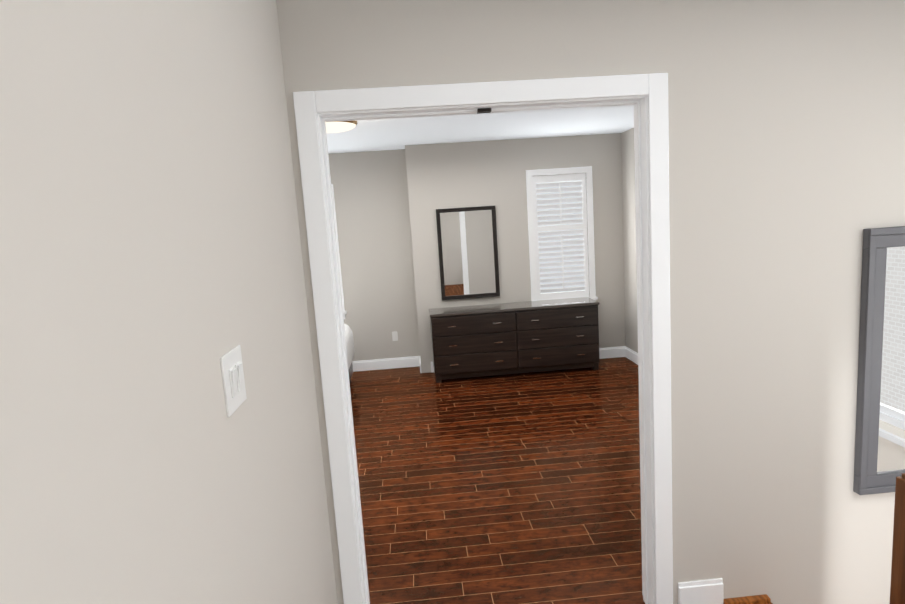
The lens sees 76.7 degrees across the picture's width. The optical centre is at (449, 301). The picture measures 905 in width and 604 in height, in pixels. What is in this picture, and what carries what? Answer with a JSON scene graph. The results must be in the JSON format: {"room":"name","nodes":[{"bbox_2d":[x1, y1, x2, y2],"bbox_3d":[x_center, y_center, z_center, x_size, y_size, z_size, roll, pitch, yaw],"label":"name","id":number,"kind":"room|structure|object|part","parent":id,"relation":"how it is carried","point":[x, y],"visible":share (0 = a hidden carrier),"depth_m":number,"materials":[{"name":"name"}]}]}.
{"room":"hallway","nodes":[
{"label":"hallway","id":0,"kind":"room"},
{"bbox_2d":[0,0,336,603],"bbox_3d":[-0.507,-0.958,-0.169,0.001,6.318,4.940,-4,8,-3],"label":"wall","id":1,"kind":"structure","parent":0,"point":[151,268],"depth_m":0.97,"materials":[{"name":"white paint"}]},
{"bbox_2d":[220,345,246,416],"bbox_3d":[-0.504,0.182,1.350,0.016,0.138,0.138,-4,8,-3],"label":"light switch","id":2,"kind":"object","parent":1,"relation":"attached to","point":[233,379],"visible":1,"depth_m":1.33,"materials":[{"name":"white plastic"}]},
{"bbox_2d":[328,149,419,360],"bbox_3d":[-1.892,-0.427,7.189,3.110,2.740,0.120,-4,8,-3],"label":"wall","id":3,"kind":"structure","parent":0,"point":[388,203],"depth_m":7.17,"materials":[{"name":"grey paint"}]},
{"bbox_2d":[331,184,346,318],"bbox_3d":[-1.778,-0.593,7.168,0.840,1.680,0.190,-4,8,-3],"label":"bedroom window","id":4,"kind":"structure","parent":3,"relation":"in","point":[344,312],"depth_m":7.12,"materials":[{"name":"white paint"}]},
{"bbox_2d":[352,356,418,371],"bbox_3d":[-1.863,0.874,7.305,2.990,0.135,0.016,-4,8,-3],"label":"baseboard","id":5,"kind":"structure","parent":3,"relation":"attached to","point":[402,362],"depth_m":7.36,"materials":[{"name":"white paint"}]},
{"bbox_2d":[392,331,397,340],"bbox_3d":[-0.701,0.437,7.329,0.070,0.120,0.006,-4,8,-3],"label":"outlet","id":6,"kind":"object","parent":3,"relation":"attached to","point":[394,336],"visible":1,"depth_m":7.33,"materials":[{"name":"white plastic"}]},
{"bbox_2d":[327,105,633,152],"bbox_3d":[-0.607,-1.580,4.646,5.840,0.100,5.000,-4,8,-3],"label":"ceiling","id":7,"kind":"structure","parent":0,"point":[382,134],"depth_m":5.76,"materials":[{"name":"white paint"}]},
{"bbox_2d":[325,120,357,132],"bbox_3d":[-0.954,-1.433,4.592,0.427,0.130,0.427,-4,8,-3],"label":"flush-mount ceiling light","id":8,"kind":"object","parent":7,"relation":"attached to","point":[337,126],"visible":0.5,"depth_m":4.50,"materials":[{"name":"white glass"}]},
{"bbox_2d":[350,357,644,603],"bbox_3d":[-0.417,1.324,5.067,5.840,0.300,5.000,-4,8,-3],"label":"floor","id":9,"kind":"structure","parent":0,"point":[521,488],"depth_m":3.98,"materials":[{"name":"brown wood"}]},
{"bbox_2d":[344,324,354,382],"bbox_3d":[-2.172,0.522,5.976,2.170,1.250,1.700,-4,8,-3],"label":"bed","id":10,"kind":"object","parent":9,"relation":"on","point":[349,343],"visible":0.08,"depth_m":6.47,"materials":[{"name":"white fabric"}]},
{"bbox_2d":[428,297,599,382],"bbox_3d":[0.758,0.440,6.770,1.954,0.805,0.472,-4,8,-3],"label":"dresser","id":11,"kind":"object","parent":9,"relation":"on","point":[511,338],"visible":1,"depth_m":6.56,"materials":[{"name":"brown wood"}]},
{"bbox_2d":[404,133,623,372],"bbox_3d":[0.834,-0.580,7.018,2.560,2.740,0.150,-4,8,-3],"label":"wall","id":12,"kind":"structure","parent":0,"point":[489,172],"depth_m":6.85,"materials":[{"name":"grey paint"}]},
{"bbox_2d":[418,356,421,372],"bbox_3d":[-0.370,0.790,7.207,0.016,0.135,0.310,-4,8,-3],"label":"baseboard","id":13,"kind":"structure","parent":12,"relation":"attached to","point":[419,358],"depth_m":7.19,"materials":[{"name":"white paint"}]},
{"bbox_2d":[436,206,499,299],"bbox_3d":[0.224,-0.586,6.878,0.710,1.090,0.036,-4,8,-3],"label":"mirror","id":14,"kind":"object","parent":12,"relation":"attached to","point":[468,252],"visible":1,"depth_m":6.88,"materials":[{"name":"black mirror"}]},
{"bbox_2d":[431,346,623,372],"bbox_3d":[0.983,0.713,7.126,2.440,0.135,0.016,-4,8,-3],"label":"baseboard","id":15,"kind":"structure","parent":12,"relation":"attached to","point":[610,352],"depth_m":7.18,"materials":[{"name":"white paint"}]},
{"bbox_2d":[526,166,597,300],"bbox_3d":[1.353,-0.774,7.006,0.840,1.680,0.190,-4,8,-3],"label":"bedroom window","id":16,"kind":"structure","parent":12,"relation":"in","point":[560,218],"depth_m":6.96,"materials":[{"name":"white paint"}]},
{"bbox_2d":[276,0,904,603],"bbox_3d":[1.255,1.630,2.757,3.710,5.940,0.120,-4,8,-3],"label":"wall","id":17,"kind":"structure","parent":0,"point":[786,118],"depth_m":2.42,"materials":[{"name":"white paint"}]},
{"bbox_2d":[293,73,672,603],"bbox_3d":[0.207,0.298,2.499,1.490,2.380,0.160,-4,8,-3],"label":"door frame","id":18,"kind":"structure","parent":17,"relation":"attached to","point":[646,95],"depth_m":2.37,"materials":[{"name":"white paint"}]},
{"bbox_3d":[0.140,-0.779,2.331,0.055,0.014,0.040,-4,8,-3],"label":"ball catch on the door jamb","id":19,"kind":"part","parent":18,"relation":"part of","materials":[{"name":"black metal"}]},
{"bbox_2d":[678,578,723,594],"bbox_3d":[1.773,1.287,2.816,1.460,0.135,0.020,-4,8,-3],"label":"baseboard","id":20,"kind":"structure","parent":17,"relation":"attached to","point":[710,584],"depth_m":2.63,"materials":[{"name":"white paint"}]},
{"bbox_2d":[723,594,771,603],"bbox_3d":[1.594,1.737,0.295,0.480,0.070,4.820,-4,8,-3],"label":"trim","id":21,"kind":"structure","parent":17,"relation":"attached to","point":[761,599],"depth_m":2.64,"materials":[{"name":"brown wood"}]},
{"bbox_2d":[853,226,904,494],"bbox_3d":[2.249,0.249,2.549,0.870,1.200,0.041,-4,8,-3],"label":"mirror","id":22,"kind":"object","parent":17,"relation":"attached to","point":[879,463],"visible":0.98,"depth_m":2.53,"materials":[{"name":"grey mirror"}]},
{"bbox_2d":[620,128,637,352],"bbox_3d":[2.340,-0.372,4.905,0.120,2.740,4.530,-4,8,-3],"label":"wall","id":23,"kind":"structure","parent":0,"point":[627,153],"depth_m":6.82,"materials":[{"name":"grey paint"}]},
{"bbox_2d":[624,346,637,364],"bbox_3d":[2.361,0.927,5.028,0.016,0.135,4.410,-4,8,-3],"label":"baseboard","id":24,"kind":"structure","parent":23,"relation":"attached to","point":[630,354],"depth_m":6.99,"materials":[{"name":"white paint"}]},
{"bbox_3d":[2.501,3.500,0.880,1.485,3.363,4.280,-4,8,-3],"label":"stairs","id":25,"kind":"structure","parent":0,"visible":0},
{"bbox_2d":[890,473,904,603],"bbox_3d":[1.894,2.892,0.145,0.892,4.653,4.121,-4,8,-3],"label":"stair railing","id":26,"kind":"object","parent":25,"relation":"on","point":[897,590],"visible":1,"depth_m":1.88,"materials":[{"name":"brown wood"}]}
]}

